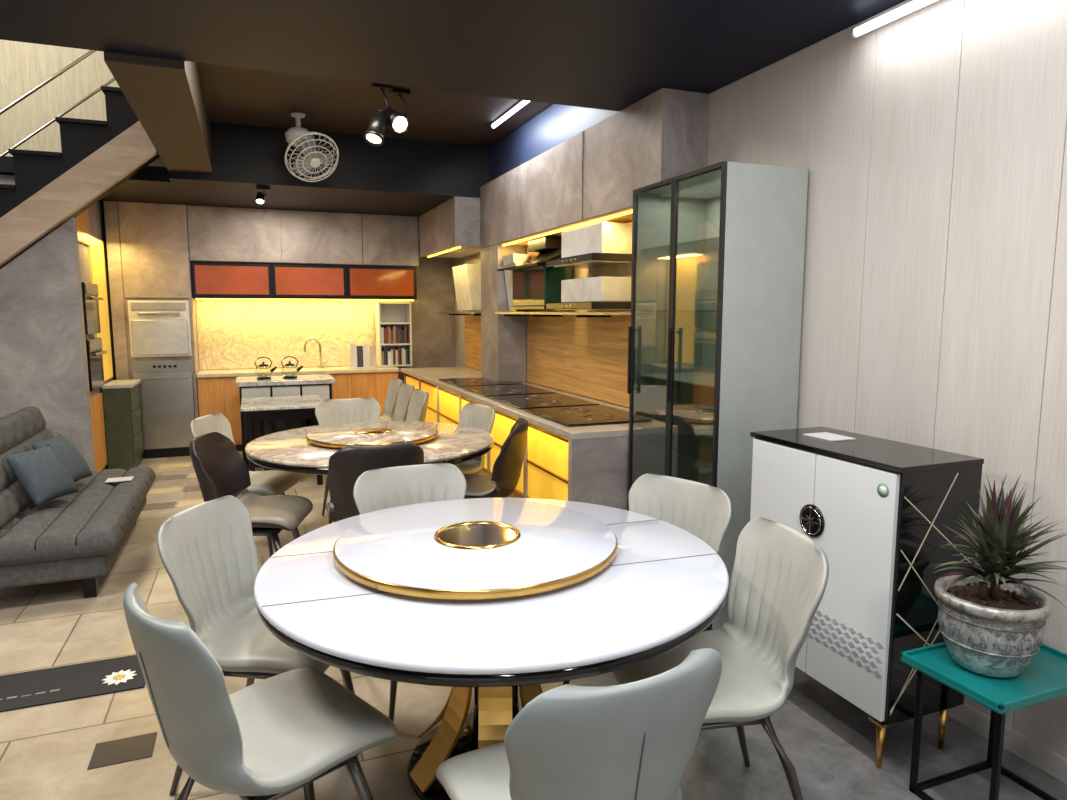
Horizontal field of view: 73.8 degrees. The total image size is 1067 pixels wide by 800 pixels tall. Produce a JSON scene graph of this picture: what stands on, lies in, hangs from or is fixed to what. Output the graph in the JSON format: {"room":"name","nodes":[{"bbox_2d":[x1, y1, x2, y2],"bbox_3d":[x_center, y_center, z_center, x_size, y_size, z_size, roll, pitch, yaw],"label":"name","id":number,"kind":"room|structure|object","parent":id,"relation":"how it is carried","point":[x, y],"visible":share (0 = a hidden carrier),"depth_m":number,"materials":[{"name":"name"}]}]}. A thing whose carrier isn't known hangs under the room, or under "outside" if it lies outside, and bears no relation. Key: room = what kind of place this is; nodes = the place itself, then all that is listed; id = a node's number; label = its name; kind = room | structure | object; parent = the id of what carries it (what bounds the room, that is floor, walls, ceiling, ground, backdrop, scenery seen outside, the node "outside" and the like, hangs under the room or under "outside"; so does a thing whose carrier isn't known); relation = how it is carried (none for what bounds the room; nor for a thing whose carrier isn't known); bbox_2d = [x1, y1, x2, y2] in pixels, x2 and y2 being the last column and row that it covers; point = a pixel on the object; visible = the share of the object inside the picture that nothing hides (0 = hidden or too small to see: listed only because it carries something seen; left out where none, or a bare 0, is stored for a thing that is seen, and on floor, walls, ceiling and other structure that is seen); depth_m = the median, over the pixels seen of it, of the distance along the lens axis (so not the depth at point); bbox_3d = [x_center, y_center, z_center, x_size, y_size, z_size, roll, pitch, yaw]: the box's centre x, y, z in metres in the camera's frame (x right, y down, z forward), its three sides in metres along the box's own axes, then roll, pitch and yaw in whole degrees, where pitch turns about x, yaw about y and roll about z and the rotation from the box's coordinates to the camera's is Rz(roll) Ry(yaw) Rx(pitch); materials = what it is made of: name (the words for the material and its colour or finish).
{"room":"kitchen dining room","nodes":[
{"label":"kitchen dining room","id":0,"kind":"room"},
{"bbox_2d":[0,217,95,470],"bbox_3d":[-4.757,-0.174,4.974,2.800,2.281,0.120,-3,8,-21],"label":"wall","id":1,"kind":"structure","parent":0,"point":[44,365],"depth_m":5.31,"materials":[{"name":"paint"}]},
{"bbox_2d":[0,40,165,167],"bbox_3d":[-4.818,-2.958,5.607,3.400,1.950,0.150,-3,8,-21],"label":"wall","id":2,"kind":"structure","parent":0,"point":[24,66],"depth_m":5.89,"materials":[{"name":"beige wood"}]},
{"bbox_2d":[0,122,489,221],"bbox_3d":[-2.889,-2.400,7.323,4.790,0.680,2.190,-3,8,-21],"label":"ceiling","id":3,"kind":"structure","parent":0,"point":[397,177],"depth_m":6.77,"materials":[{"name":"black paint"}]},
{"bbox_2d":[255,186,269,205],"bbox_3d":[-2.486,-1.871,6.516,0.137,0.168,0.116,-3,8,-21],"label":"spotlight","id":4,"kind":"object","parent":3,"relation":"hanging from","point":[259,200],"visible":1,"depth_m":6.50,"materials":[{"name":"black metal"}]},
{"bbox_2d":[195,222,454,382],"bbox_3d":[-3.317,-1.187,8.592,4.810,3.400,0.230,-3,8,-21],"label":"wall","id":5,"kind":"structure","parent":0,"point":[232,334],"depth_m":8.76,"materials":[{"name":"yellow paint"}]},
{"bbox_2d":[187,205,418,300],"bbox_3d":[-2.656,-1.680,8.388,2.505,1.000,0.570,-3,8,-21],"label":"upper cabinet","id":6,"kind":"object","parent":5,"relation":"attached to","point":[235,253],"visible":1,"depth_m":8.09,"materials":[{"name":"wood"}]},
{"bbox_2d":[104,52,552,173],"bbox_3d":[-1.153,-2.177,5.285,3.110,0.620,2.900,-3,8,-21],"label":"ceiling","id":7,"kind":"structure","parent":0,"point":[175,102],"depth_m":5.47,"materials":[{"name":"brown paint"}]},
{"bbox_2d":[285,112,338,181],"bbox_3d":[-1.851,-2.112,5.928,0.443,0.536,0.370,-3,8,-21],"label":"ceiling fan","id":8,"kind":"object","parent":7,"relation":"hanging from","point":[297,136],"visible":1,"depth_m":5.89,"materials":[{"name":"white plastic"}]},
{"bbox_2d":[364,83,392,145],"bbox_3d":[-1.130,-2.073,5.157,0.149,0.434,0.229,6,9,38],"label":"spotlight","id":9,"kind":"object","parent":7,"relation":"hanging from","point":[374,134],"visible":0.97,"depth_m":5.14,"materials":[{"name":"black metal"}]},
{"bbox_2d":[384,88,409,134],"bbox_3d":[-1.016,-2.137,5.282,0.200,0.337,0.249,-3,8,-21],"label":"spotlight","id":10,"kind":"object","parent":7,"relation":"hanging from","point":[399,124],"visible":0.88,"depth_m":5.24,"materials":[{"name":"black metal"}]},
{"bbox_2d":[491,100,529,128],"bbox_3d":[-0.144,-2.326,5.668,0.038,0.049,1.140,-3,8,-21],"label":"tube light","id":11,"kind":"object","parent":7,"relation":"attached to","point":[521,103],"visible":0.54,"depth_m":5.77,"materials":[{"name":"white plastic"}]},
{"bbox_2d":[419,196,480,257],"bbox_3d":[-0.818,-1.876,7.899,0.555,0.490,1.610,-3,8,-21],"label":"bulkhead","id":12,"kind":"object","parent":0,"point":[451,229],"depth_m":7.33,"materials":[{"name":"grey concrete"}]},
{"bbox_2d":[0,0,903,110],"bbox_3d":[-0.992,-1.527,0.282,6.500,0.478,6.600,-3,8,-21],"label":"ceiling","id":13,"kind":"structure","parent":0,"point":[612,55],"depth_m":3.21,"materials":[{"name":"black paint"}]},
{"bbox_2d":[849,0,937,38],"bbox_3d":[1.592,-1.497,2.486,0.049,0.038,1.200,-3,8,-21],"label":"tube light","id":14,"kind":"object","parent":13,"relation":"in","point":[914,5],"visible":1,"depth_m":2.85,"materials":[{"name":"white plastic"}]},
{"bbox_2d":[0,451,1066,799],"bbox_3d":[-2.013,1.259,3.092,6.800,0.100,11.900,-3,8,-21],"label":"floor","id":15,"kind":"structure","parent":0,"point":[46,751],"depth_m":2.69,"materials":[{"name":"tile"}]},
{"bbox_2d":[0,174,115,472],"bbox_3d":[-4.732,-0.634,6.943,0.925,2.710,1.940,-3,8,-21],"label":"tall cabinet","id":16,"kind":"object","parent":15,"relation":"on","point":[91,232],"visible":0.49,"depth_m":6.91,"materials":[{"name":"wood"}]},
{"bbox_2d":[81,282,102,334],"bbox_3d":[-4.035,-0.835,6.491,0.109,0.460,0.580,-3,8,-21],"label":"built-in oven","id":17,"kind":"object","parent":16,"relation":"attached to","point":[90,293],"visible":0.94,"depth_m":6.40,"materials":[{"name":"silver metal"}]},
{"bbox_2d":[86,337,106,390],"bbox_3d":[-4.035,-0.339,6.553,0.109,0.460,0.580,-3,8,-21],"label":"built-in oven","id":18,"kind":"object","parent":16,"relation":"attached to","point":[94,346],"visible":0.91,"depth_m":6.46,"materials":[{"name":"silver metal"}]},
{"bbox_2d":[0,655,144,711],"bbox_3d":[-2.108,1.214,3.000,0.860,0.010,0.330,-3,8,-21],"label":"door mat","id":19,"kind":"object","parent":15,"relation":"on","point":[21,690],"visible":0.94,"depth_m":3.02,"materials":[{"name":"grey fabric"}]},
{"bbox_2d":[0,406,155,597],"bbox_3d":[-2.989,0.576,4.515,0.842,0.906,1.768,-3,8,-21],"label":"sofa","id":20,"kind":"object","parent":15,"relation":"on","point":[81,534],"visible":0.76,"depth_m":4.04,"materials":[{"name":"fabric"}]},
{"bbox_2d":[4,444,78,506],"bbox_3d":[-2.964,0.450,4.293,0.213,0.303,0.350,0,7,3],"label":"throw pillow","id":21,"kind":"object","parent":20,"relation":"on","point":[40,472],"visible":1,"depth_m":4.21,"materials":[{"name":"fabric"}]},
{"bbox_2d":[31,434,92,481],"bbox_3d":[-3.120,0.398,4.711,0.219,0.297,0.350,-1,7,-7],"label":"throw pillow","id":22,"kind":"object","parent":20,"relation":"on","point":[78,468],"visible":0.61,"depth_m":4.69,"materials":[{"name":"fabric"}]},
{"bbox_2d":[105,476,133,482],"bbox_3d":[-2.882,0.553,4.945,0.160,0.005,0.120,-3,8,-21],"label":"flyer","id":23,"kind":"object","parent":20,"relation":"on","point":[118,479],"visible":1,"depth_m":4.93,"materials":[{"name":"white paper"}]},
{"bbox_2d":[0,50,159,268],"bbox_3d":[-4.572,-1.071,5.283,3.330,3.832,0.980,-3,8,-21],"label":"staircase","id":24,"kind":"structure","parent":15,"relation":"on","point":[97,157],"depth_m":5.18,"materials":[{"name":"brown wood"}]},
{"bbox_2d":[87,732,156,769],"bbox_3d":[-1.487,1.271,2.577,0.200,0.002,0.160,-3,8,-21],"label":"floor inlay tile","id":25,"kind":"structure","parent":15,"relation":"on","point":[138,747],"depth_m":2.57,"materials":[{"name":"tile"}]},
{"bbox_2d":[102,379,142,470],"bbox_3d":[-4.183,0.252,7.271,0.254,0.870,0.620,-3,8,-21],"label":"base cabinet","id":26,"kind":"object","parent":15,"relation":"on","point":[121,398],"visible":0.99,"depth_m":7.01,"materials":[{"name":"green wood"}]},
{"bbox_2d":[103,201,198,418],"bbox_3d":[-4.179,-0.753,7.882,0.770,2.715,0.595,-3,8,-21],"label":"tall cabinet","id":27,"kind":"object","parent":15,"relation":"on","point":[148,256],"visible":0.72,"depth_m":7.51,"materials":[{"name":"wood"}]},
{"bbox_2d":[127,300,191,356],"bbox_3d":[-3.999,-0.761,7.600,0.580,0.600,0.053,-3,8,-21],"label":"built-in oven","id":28,"kind":"object","parent":27,"relation":"in","point":[156,328],"visible":1,"depth_m":7.59,"materials":[{"name":"white metal"}]},
{"bbox_2d":[131,360,194,458],"bbox_3d":[-3.996,0.103,7.700,0.580,1.060,0.068,-3,8,-21],"label":"stainless steel dishwasher","id":29,"kind":"object","parent":15,"relation":"on","point":[166,389],"visible":0.87,"depth_m":7.71,"materials":[{"name":"silver metal"}]},
{"bbox_2d":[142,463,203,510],"bbox_3d":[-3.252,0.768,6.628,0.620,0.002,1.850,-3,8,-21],"label":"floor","id":30,"kind":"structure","parent":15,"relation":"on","point":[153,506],"depth_m":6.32,"materials":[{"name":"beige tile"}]},
{"bbox_2d":[190,413,298,556],"bbox_3d":[-1.875,0.558,4.628,0.574,0.914,0.498,0,7,1],"label":"dining chair","id":31,"kind":"object","parent":15,"relation":"on","point":[272,482],"visible":0.41,"depth_m":4.61,"materials":[{"name":"grey leather"}]},
{"bbox_2d":[189,432,312,551],"bbox_3d":[-1.553,0.645,3.921,0.574,0.915,0.500,0,7,-3],"label":"dining chair","id":32,"kind":"object","parent":15,"relation":"on","point":[220,470],"visible":0.77,"depth_m":3.95,"materials":[{"name":"brown leather"}]},
{"bbox_2d":[157,495,354,799],"bbox_3d":[-0.920,0.827,2.460,0.574,0.914,0.498,1,7,9],"label":"dining chair","id":33,"kind":"object","parent":15,"relation":"on","point":[207,551],"visible":0.72,"depth_m":2.43,"materials":[{"name":"grey leather"}]},
{"bbox_2d":[123,582,397,799],"bbox_3d":[-0.708,0.901,1.867,0.498,0.914,0.574,7,10,44],"label":"dining chair","id":34,"kind":"object","parent":15,"relation":"on","point":[270,738],"visible":1,"depth_m":1.69,"materials":[{"name":"grey leather"}]},
{"bbox_2d":[240,395,322,484],"bbox_3d":[-2.364,0.382,6.728,0.720,0.745,0.830,-3,8,-21],"label":"rectangular table","id":35,"kind":"object","parent":15,"relation":"on","point":[276,414],"visible":0.55,"depth_m":6.44,"materials":[{"name":"white stone"}]},
{"bbox_2d":[236,374,334,466],"bbox_3d":[-2.636,0.205,7.590,0.960,0.885,0.660,-3,8,-21],"label":"kitchen island","id":36,"kind":"object","parent":15,"relation":"on","point":[320,385],"visible":0.39,"depth_m":7.26,"materials":[{"name":"white stone"}]},
{"bbox_2d":[254,357,276,378],"bbox_3d":[-2.803,-0.337,7.395,0.199,0.234,0.180,2,7,17],"label":"glass teapot","id":37,"kind":"object","parent":36,"relation":"on","point":[262,364],"visible":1,"depth_m":7.37,"materials":[{"name":"clear glass"}]},
{"bbox_2d":[281,356,302,378],"bbox_3d":[-2.562,-0.348,7.490,0.199,0.234,0.180,2,7,17],"label":"glass teapot","id":38,"kind":"object","parent":36,"relation":"on","point":[289,363],"visible":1,"depth_m":7.48,"materials":[{"name":"clear glass"}]},
{"bbox_2d":[196,366,398,450],"bbox_3d":[-2.772,0.081,8.531,2.235,0.900,0.565,-3,8,-21],"label":"base cabinet","id":39,"kind":"object","parent":15,"relation":"on","point":[218,392],"depth_m":8.17,"materials":[{"name":"brown wood"}]},
{"bbox_2d":[304,338,328,367],"bbox_3d":[-2.641,-0.573,8.629,0.286,0.373,0.060,-3,8,-21],"label":"kitchen faucet","id":40,"kind":"object","parent":39,"relation":"on","point":[320,349],"depth_m":8.63,"materials":[{"name":"gold metal"}]},
{"bbox_2d":[348,343,377,368],"bbox_3d":[-2.085,-0.542,8.670,0.340,0.298,0.140,-3,8,-21],"label":"stand","id":41,"kind":"object","parent":39,"relation":"on","point":[362,351],"visible":1,"depth_m":8.65,"materials":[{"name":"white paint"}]},
{"bbox_2d":[375,302,411,366],"bbox_3d":[-1.763,-0.829,8.936,0.400,0.795,0.300,-3,8,-21],"label":"bookshelf","id":42,"kind":"object","parent":39,"relation":"on","point":[393,327],"visible":1,"depth_m":8.88,"materials":[{"name":"white paint"}]},
{"bbox_2d":[315,398,380,523],"bbox_3d":[-1.359,0.468,5.356,0.498,0.914,0.574,-3,8,-21],"label":"dining chair","id":43,"kind":"object","parent":15,"relation":"on","point":[329,411],"visible":0.22,"depth_m":5.53,"materials":[{"name":"grey leather"}]},
{"bbox_2d":[245,421,493,474],"bbox_3d":[-1.035,0.631,4.661,1.560,0.759,1.560,-2,7,-17],"label":"round dining table","id":44,"kind":"object","parent":15,"relation":"on","point":[287,450],"visible":0.34,"depth_m":4.33,"materials":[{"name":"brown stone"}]},
{"bbox_2d":[306,422,438,447],"bbox_3d":[-1.043,0.226,4.630,0.840,0.050,0.840,-3,8,-21],"label":"lazy susan","id":45,"kind":"object","parent":44,"relation":"on","point":[362,433],"visible":0.93,"depth_m":4.51,"materials":[{"name":"brown stone"}]},
{"bbox_2d":[325,441,423,521],"bbox_3d":[-0.872,0.647,3.906,0.500,0.915,0.574,-3,8,-20],"label":"dining chair","id":46,"kind":"object","parent":15,"relation":"on","point":[348,463],"visible":0.46,"depth_m":3.62,"materials":[{"name":"brown leather"}]},
{"bbox_2d":[379,378,402,420],"bbox_3d":[-1.580,0.259,7.042,0.574,0.914,0.498,-3,8,-21],"label":"dining chair","id":47,"kind":"object","parent":15,"relation":"on","point":[395,384],"visible":0.39,"depth_m":7.19,"materials":[{"name":"grey leather"}]},
{"bbox_2d":[394,383,414,420],"bbox_3d":[-1.378,0.322,6.534,0.574,0.914,0.498,-3,8,-21],"label":"dining chair","id":48,"kind":"object","parent":15,"relation":"on","point":[405,392],"visible":0.34,"depth_m":6.68,"materials":[{"name":"grey leather"}]},
{"bbox_2d":[353,463,466,721],"bbox_3d":[-0.446,0.768,2.940,0.498,0.914,0.574,-3,8,-24],"label":"dining chair","id":49,"kind":"object","parent":15,"relation":"on","point":[390,487],"visible":0.21,"depth_m":3.11,"materials":[{"name":"grey leather"}]},
{"bbox_2d":[406,389,428,421],"bbox_3d":[-1.176,0.385,6.027,0.574,0.914,0.498,-3,8,-21],"label":"dining chair","id":50,"kind":"object","parent":15,"relation":"on","point":[418,404],"visible":0.3,"depth_m":6.16,"materials":[{"name":"grey leather"}]},
{"bbox_2d":[454,403,494,473],"bbox_3d":[-0.580,0.505,5.060,0.574,0.914,0.498,-5,8,-33],"label":"dining chair","id":51,"kind":"object","parent":15,"relation":"on","point":[479,416],"visible":0.34,"depth_m":5.12,"materials":[{"name":"grey leather"}]},
{"bbox_2d":[253,498,728,799],"bbox_3d":[-0.129,0.904,2.455,1.530,0.760,1.530,-2,7,-17],"label":"round dining table","id":52,"kind":"object","parent":15,"relation":"on","point":[663,586],"visible":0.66,"depth_m":1.99,"materials":[{"name":"white stone"}]},
{"bbox_2d":[333,499,617,599],"bbox_3d":[-0.195,0.490,2.475,0.970,0.055,0.970,-3,8,-21],"label":"lazy susan","id":53,"kind":"object","parent":52,"relation":"on","point":[478,549],"visible":1,"depth_m":2.31,"materials":[{"name":"white"}]},
{"bbox_2d":[463,417,527,498],"bbox_3d":[-0.318,0.578,4.464,0.574,0.915,0.500,0,7,2],"label":"dining chair","id":54,"kind":"object","parent":15,"relation":"on","point":[503,480],"visible":0.68,"depth_m":4.27,"materials":[{"name":"brown leather"}]},
{"bbox_2d":[400,367,628,510],"bbox_3d":[-0.314,0.329,6.526,0.830,0.900,5.000,-3,8,-21],"label":"kitchen counter","id":55,"kind":"object","parent":15,"relation":"on","point":[585,464],"visible":0.38,"depth_m":4.50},
{"bbox_2d":[481,244,525,381],"bbox_3d":[-0.302,-0.855,7.056,0.286,1.310,0.540,-3,8,-21],"label":"stone pillar","id":56,"kind":"structure","parent":55,"relation":"on","point":[503,338],"depth_m":6.86,"materials":[{"name":"grey stone"}]},
{"bbox_2d":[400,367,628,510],"bbox_3d":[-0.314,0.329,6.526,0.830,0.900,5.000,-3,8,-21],"label":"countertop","id":57,"kind":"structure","parent":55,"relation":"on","point":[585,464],"depth_m":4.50,"materials":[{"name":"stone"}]},
{"bbox_2d":[438,377,521,386],"bbox_3d":[-0.529,-0.178,6.886,0.620,0.015,0.740,-3,8,-21],"label":"cooktop","id":58,"kind":"object","parent":57,"relation":"in","point":[479,381],"visible":0.91,"depth_m":6.74,"materials":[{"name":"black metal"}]},
{"bbox_2d":[460,384,555,396],"bbox_3d":[-0.234,-0.087,6.148,0.620,0.015,0.740,-3,8,-21],"label":"cooktop","id":59,"kind":"object","parent":57,"relation":"in","point":[515,389],"visible":0.98,"depth_m":6.06,"materials":[{"name":"black glass"}]},
{"bbox_2d":[488,393,599,409],"bbox_3d":[0.060,0.005,5.410,0.620,0.015,0.740,-3,8,-21],"label":"cooktop","id":60,"kind":"object","parent":57,"relation":"in","point":[531,401],"visible":0.98,"depth_m":5.31,"materials":[{"name":"black glass"}]},
{"bbox_2d":[524,405,628,426],"bbox_3d":[0.354,0.096,4.672,0.620,0.015,0.740,-3,8,-21],"label":"cooktop","id":61,"kind":"object","parent":57,"relation":"in","point":[593,414],"visible":0.98,"depth_m":4.62,"materials":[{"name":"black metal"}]},
{"bbox_2d":[436,648,721,799],"bbox_3d":[0.083,0.933,1.606,0.498,0.914,0.574,-4,8,-27],"label":"dining chair","id":62,"kind":"object","parent":15,"relation":"on","point":[637,740],"visible":1,"depth_m":1.31,"materials":[{"name":"grey leather"}]},
{"bbox_2d":[562,474,730,684],"bbox_3d":[0.420,0.793,2.737,0.574,0.914,0.498,-6,9,-40],"label":"dining chair","id":63,"kind":"object","parent":15,"relation":"on","point":[702,510],"visible":0.26,"depth_m":2.85,"materials":[{"name":"grey leather"}]},
{"bbox_2d":[627,161,807,630],"bbox_3d":[0.910,-0.010,3.775,0.510,2.250,0.820,-3,8,-21],"label":"glass display cabinet","id":64,"kind":"object","parent":15,"relation":"on","point":[718,249],"visible":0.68,"depth_m":3.46,"materials":[{"name":"silver metal"}]},
{"bbox_2d":[612,517,828,799],"bbox_3d":[0.550,0.861,2.185,0.574,0.914,0.498,-1,7,-10],"label":"dining chair","id":65,"kind":"object","parent":15,"relation":"on","point":[779,576],"visible":0.7,"depth_m":2.17,"materials":[{"name":"grey leather"}]},
{"bbox_2d":[750,426,983,768],"bbox_3d":[1.225,0.704,2.775,0.399,1.080,0.748,-3,8,-21],"label":"sideboard","id":66,"kind":"object","parent":15,"relation":"on","point":[880,511],"visible":0.72,"depth_m":2.46,"materials":[{"name":"white paint"}]},
{"bbox_2d":[803,432,855,440],"bbox_3d":[1.188,0.147,2.854,0.120,0.004,0.160,-3,8,-21],"label":"paper note","id":67,"kind":"object","parent":66,"relation":"on","point":[822,435],"visible":1,"depth_m":2.84,"materials":[{"name":"white paper"}]},
{"bbox_2d":[900,642,1066,799],"bbox_3d":[1.485,1.067,2.274,0.495,0.482,0.340,-3,8,-21],"label":"side table","id":68,"kind":"object","parent":15,"relation":"on","point":[1044,678],"visible":0.79,"depth_m":2.20,"materials":[{"name":"paint"}]},
{"bbox_2d":[934,575,1052,677],"bbox_3d":[1.429,0.717,2.230,0.312,0.242,0.312,-3,8,-21],"label":"plant pot","id":69,"kind":"object","parent":68,"relation":"on","point":[999,638],"visible":0.93,"depth_m":2.14,"materials":[{"name":"stone"}]},
{"bbox_2d":[927,473,1066,607],"bbox_3d":[1.435,0.418,2.163,0.420,0.409,0.381,-3,8,-21],"label":"cordyline","id":70,"kind":"object","parent":69,"relation":"on","point":[1001,534],"visible":1,"depth_m":2.16,"materials":[{"name":"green plant"}]},
{"bbox_2d":[490,104,618,180],"bbox_3d":[0.186,-2.173,5.824,0.195,0.380,2.870,-3,8,-21],"label":"beam","id":71,"kind":"structure","parent":0,"point":[556,124],"depth_m":5.86,"materials":[{"name":"blue paint"}]},
{"bbox_2d":[454,0,1066,758],"bbox_3d":[1.126,-0.630,4.109,0.150,3.400,11.900,-3,8,-21],"label":"wall","id":72,"kind":"structure","parent":0,"point":[931,141],"depth_m":2.74,"materials":[{"name":"wood"}]},
{"bbox_2d":[464,222,631,406],"bbox_3d":[0.067,-0.785,6.550,0.021,1.295,4.980,-3,8,-21],"label":"cladding","id":73,"kind":"object","parent":72,"relation":"attached to","point":[584,356],"visible":0.25,"depth_m":5.78,"materials":[{"name":"brown wood"}]},
{"bbox_2d":[452,264,480,311],"bbox_3d":[-0.729,-1.270,8.110,0.240,0.515,0.605,-3,8,-21],"label":"range hood","id":74,"kind":"object","parent":73,"relation":"attached to","point":[467,277],"visible":0.82,"depth_m":7.87,"materials":[{"name":"beige metal"}]},
{"bbox_2d":[503,254,537,310],"bbox_3d":[-0.126,-1.083,6.596,0.240,0.515,0.285,-3,8,-21],"label":"range hood","id":75,"kind":"object","parent":73,"relation":"attached to","point":[507,259],"visible":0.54,"depth_m":6.57,"materials":[{"name":"white metal"}]},
{"bbox_2d":[496,236,572,309],"bbox_3d":[0.019,-1.073,6.051,0.390,0.600,0.960,-3,8,-21],"label":"range hood","id":76,"kind":"object","parent":73,"relation":"attached to","point":[535,284],"visible":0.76,"depth_m":5.87,"materials":[{"name":"green metal"}]},
{"bbox_2d":[439,312,630,317],"bbox_3d":[-0.102,-0.787,6.504,0.320,0.040,4.940,-3,8,-21],"label":"glass shelf","id":77,"kind":"object","parent":73,"relation":"attached to","point":[532,314],"visible":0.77,"depth_m":5.67,"materials":[{"name":"yellow glass"}]},
{"bbox_2d":[546,276,630,309],"bbox_3d":[0.403,-0.768,5.159,0.355,0.226,0.800,-3,8,-21],"label":"range hood","id":78,"kind":"object","parent":73,"relation":"attached to","point":[602,292],"visible":0.83,"depth_m":4.89,"materials":[{"name":"white metal"}]},
{"bbox_2d":[546,222,631,267],"bbox_3d":[0.403,-1.105,5.117,0.355,0.266,0.800,-3,8,-21],"label":"range hood","id":79,"kind":"object","parent":73,"relation":"attached to","point":[601,244],"visible":0.82,"depth_m":4.85,"materials":[{"name":"white metal"}]},
{"bbox_2d":[480,88,708,247],"bbox_3d":[0.233,-1.628,5.618,0.315,0.628,3.410,-3,8,-21],"label":"wall cabinet","id":80,"kind":"object","parent":72,"relation":"attached to","point":[590,177],"visible":0.76,"depth_m":4.71,"materials":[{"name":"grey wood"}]},
{"bbox_2d":[948,703,1066,783],"bbox_3d":[2.275,1.402,1.205,0.014,0.080,5.230,-3,8,-21],"label":"baseboard","id":81,"kind":"structure","parent":72,"relation":"attached to","point":[1043,758],"depth_m":2.54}
]}

